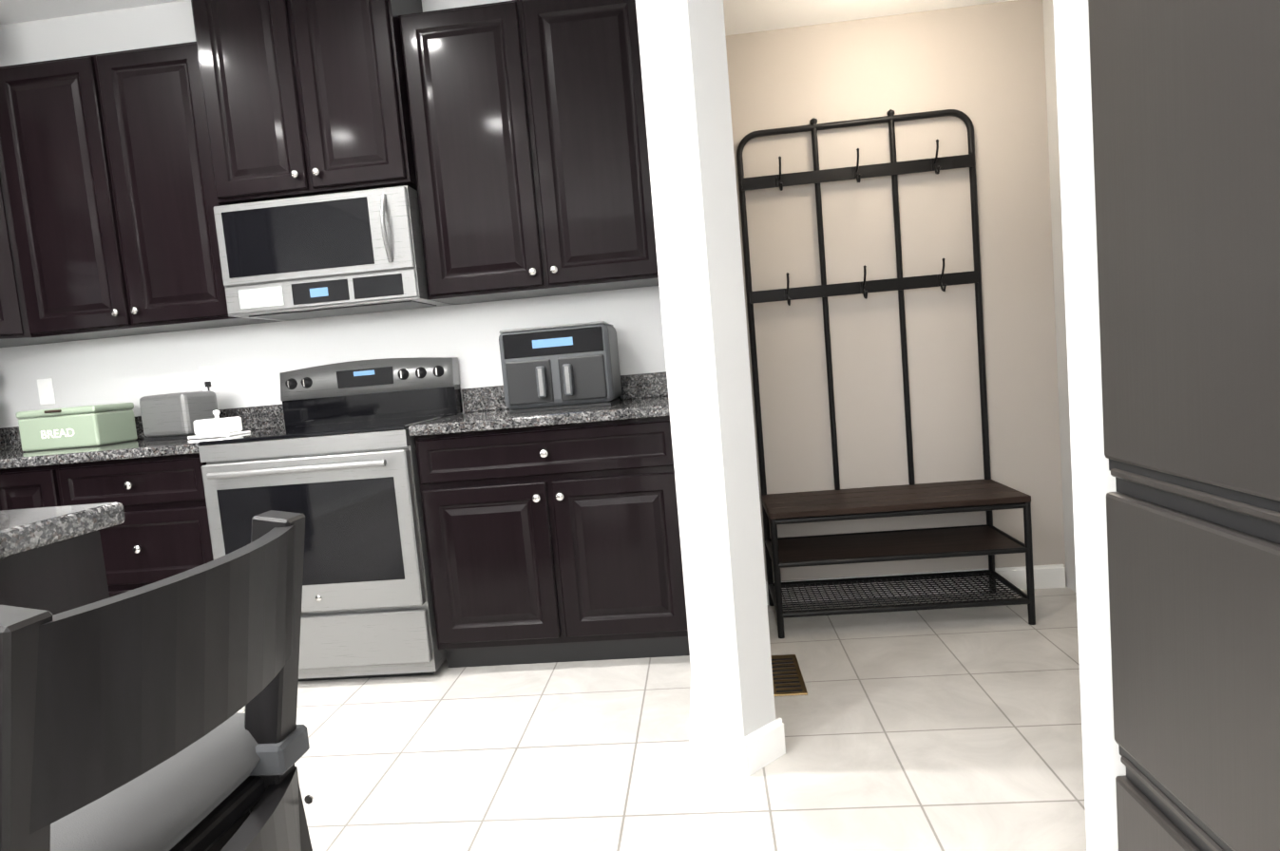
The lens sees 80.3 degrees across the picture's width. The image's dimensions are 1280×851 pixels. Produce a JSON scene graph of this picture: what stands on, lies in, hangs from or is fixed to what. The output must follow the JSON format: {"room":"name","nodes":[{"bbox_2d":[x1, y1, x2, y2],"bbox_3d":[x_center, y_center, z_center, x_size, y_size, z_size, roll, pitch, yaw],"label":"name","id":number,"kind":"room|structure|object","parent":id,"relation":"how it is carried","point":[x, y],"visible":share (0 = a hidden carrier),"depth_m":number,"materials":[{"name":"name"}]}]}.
{"room":"kitchen","nodes":[
{"label":"kitchen","id":0,"kind":"room"},
{"bbox_2d":[0,0,1013,36],"bbox_3d":[-1.066,-1.437,-0.165,4.940,0.530,6.840,-5,5,5],"label":"ceiling","id":1,"kind":"structure","parent":0,"point":[744,16],"depth_m":2.94,"materials":[{"name":"white paint"}]},
{"bbox_2d":[0,0,1066,615],"bbox_3d":[-0.681,-0.522,3.269,4.670,2.740,0.124,-5,5,5],"label":"wall","id":2,"kind":"structure","parent":0,"point":[982,66],"depth_m":3.07,"materials":[{"name":"grey paint"}]},
{"bbox_2d":[0,137,90,347],"bbox_3d":[-2.796,-0.853,3.035,0.616,1.053,0.620,-5,5,5],"label":"upper cabinet","id":3,"kind":"object","parent":2,"relation":"attached to","point":[14,329],"visible":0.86,"depth_m":3.00,"materials":[{"name":"black wood"}]},
{"bbox_2d":[37,378,55,405],"label":"outlet plates","id":4,"kind":"object","parent":2,"relation":"attached to","point":[46,391],"depth_m":3.39,"materials":[{"name":"white plastic"}]},
{"bbox_2d":[0,41,280,339],"bbox_3d":[-2.046,-0.923,3.103,0.887,1.053,0.353,-5,5,5],"label":"upper cabinet","id":5,"kind":"object","parent":2,"relation":"attached to","point":[108,166],"visible":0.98,"depth_m":2.96,"materials":[{"name":"black wood"}]},
{"bbox_2d":[199,365,218,392],"label":"outlet plates","id":6,"kind":"object","parent":2,"relation":"attached to","point":[208,380],"depth_m":3.33,"materials":[{"name":"white plastic"}]},
{"bbox_2d":[191,0,422,205],"bbox_3d":[-1.260,-1.349,2.966,0.852,0.922,0.425,-5,5,5],"label":"upper cabinet","id":7,"kind":"object","parent":2,"relation":"attached to","point":[304,98],"visible":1,"depth_m":2.81,"materials":[{"name":"black wood"}]},
{"bbox_2d":[213,185,451,321],"bbox_3d":[-1.203,-0.664,3.011,0.754,0.418,0.448,-5,5,5],"label":"microwave","id":8,"kind":"object","parent":7,"relation":"attached to","point":[360,252],"visible":1,"depth_m":2.84,"materials":[{"name":"silver metal"}]},
{"bbox_2d":[398,0,659,305],"bbox_3d":[-0.387,-1.054,2.959,0.924,1.053,0.353,-5,5,5],"label":"upper cabinet","id":9,"kind":"object","parent":2,"relation":"attached to","point":[527,124],"visible":1,"depth_m":2.82,"materials":[{"name":"black wood"}]},
{"bbox_2d":[237,586,1086,850],"bbox_3d":[-0.839,1.199,0.054,4.940,0.120,6.840,-5,5,5],"label":"floor","id":10,"kind":"structure","parent":0,"point":[950,730],"depth_m":2.07,"materials":[{"name":"tile"}]},
{"bbox_2d":[0,531,109,615],"bbox_3d":[-1.164,0.672,0.700,0.632,0.876,1.105,-5,5,5],"label":"kitchen island","id":11,"kind":"object","parent":10,"relation":"on","point":[62,577],"depth_m":1.10,"materials":[{"name":"black wood"}]},
{"bbox_2d":[0,502,125,559],"bbox_3d":[-1.232,0.221,0.652,0.730,0.037,1.200,-5,5,5],"label":"island countertop","id":12,"kind":"structure","parent":11,"relation":"on","point":[25,530],"depth_m":1.11,"materials":[{"name":"stone"}]},
{"bbox_2d":[0,453,213,597],"bbox_3d":[-1.936,0.540,3.078,0.892,0.876,0.648,-5,5,5],"label":"base cabinet","id":13,"kind":"object","parent":10,"relation":"on","point":[162,532],"visible":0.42,"depth_m":2.76,"materials":[{"name":"black wood"}]},
{"bbox_2d":[0,510,313,850],"bbox_3d":[-0.570,0.589,0.714,0.524,0.940,0.413,-5,5,5],"label":"bar stool","id":14,"kind":"object","parent":10,"relation":"on","point":[125,725],"visible":1,"depth_m":0.62,"materials":[{"name":"black wood"}]},
{"bbox_2d":[198,357,462,681],"bbox_3d":[-1.129,0.333,2.950,0.752,1.172,0.709,-5,5,5],"label":"range","id":15,"kind":"object","parent":10,"relation":"on","point":[350,491],"visible":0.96,"depth_m":2.67,"materials":[{"name":"silver metal"}]},
{"bbox_2d":[414,416,689,668],"bbox_3d":[-0.274,0.409,2.933,0.924,0.876,0.648,-5,5,5],"label":"base cabinet","id":16,"kind":"object","parent":10,"relation":"on","point":[554,544],"visible":0.94,"depth_m":2.64,"materials":[{"name":"black wood"}]},
{"bbox_2d":[770,654,807,696],"bbox_3d":[0.476,0.818,2.499,0.110,0.007,0.310,-5,5,5],"label":"floor vent","id":17,"kind":"object","parent":10,"relation":"in","point":[788,679],"visible":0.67,"depth_m":2.47,"materials":[{"name":"gold metal"}]},
{"bbox_2d":[736,109,1035,638],"bbox_3d":[0.905,-0.239,2.894,0.924,1.968,0.398,-5,5,5],"label":"hall tree","id":18,"kind":"object","parent":10,"relation":"on","point":[987,495],"visible":1,"depth_m":2.99,"materials":[{"name":"black metal"}]},
{"bbox_2d":[1088,0,1279,850],"bbox_3d":[1.033,0.032,0.586,0.840,1.790,0.910,-5,5,5],"label":"fridge","id":19,"kind":"object","parent":10,"relation":"on","point":[1186,115],"visible":1,"depth_m":0.87,"materials":[{"name":"grey metal"}]},
{"bbox_3d":[-2.745,0.701,1.987,0.654,0.876,2.970,-5,5,5],"label":"base cabinet","id":20,"kind":"object","parent":10,"relation":"on","visible":0},
{"bbox_2d":[0,404,290,469],"bbox_3d":[-1.951,0.033,3.030,0.836,0.139,0.655,-5,5,5],"label":"countertop","id":21,"kind":"structure","parent":20,"relation":"on","point":[261,418],"depth_m":2.89,"materials":[{"name":"stone"}]},
{"bbox_2d":[15,402,137,452],"bbox_3d":[-2.353,0.004,3.180,0.346,0.165,0.235,-5,5,5],"label":"bread box","id":22,"kind":"object","parent":21,"relation":"on","point":[75,427],"visible":1,"depth_m":3.08,"materials":[{"name":"green metal"}]},
{"bbox_2d":[139,390,219,440],"bbox_3d":[-1.916,-0.042,3.154,0.290,0.186,0.165,-3,5,23],"label":"toaster","id":23,"kind":"object","parent":21,"relation":"on","point":[171,416],"visible":0.9,"depth_m":3.07,"materials":[{"name":"silver metal"}]},
{"bbox_2d":[187,409,250,439],"bbox_3d":[-1.661,-0.009,2.987,0.200,0.106,0.116,-4,5,15],"label":"butter dish","id":24,"kind":"object","parent":21,"relation":"on","point":[217,427],"visible":1,"depth_m":2.95,"materials":[{"name":"white ceramic"}]},
{"bbox_2d":[408,371,669,436],"bbox_3d":[-0.317,-0.096,2.892,0.926,0.139,0.648,-5,5,5],"label":"countertop","id":25,"kind":"structure","parent":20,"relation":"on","point":[643,395],"depth_m":2.68,"materials":[{"name":"stone"}]},
{"bbox_2d":[498,321,621,414],"bbox_3d":[-0.300,-0.223,2.919,0.410,0.309,0.372,-5,5,5],"label":"air fryer","id":26,"kind":"object","parent":25,"relation":"on","point":[561,367],"visible":1,"depth_m":2.77,"materials":[{"name":"grey plastic"}]},
{"bbox_2d":[672,0,1126,850],"bbox_3d":[0.464,-0.479,1.567,0.690,2.740,0.690,-5,5,5],"label":"wall","id":27,"kind":"structure","parent":0,"point":[698,27],"depth_m":1.83,"materials":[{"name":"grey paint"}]},
{"bbox_2d":[687,564,1065,777],"bbox_3d":[-0.849,1.088,0.093,4.690,0.095,6.495,-5,5,5],"label":"baseboard","id":28,"kind":"structure","parent":27,"relation":"attached to","point":[754,752],"depth_m":2.02,"materials":[{"name":"white wood"}]}
]}

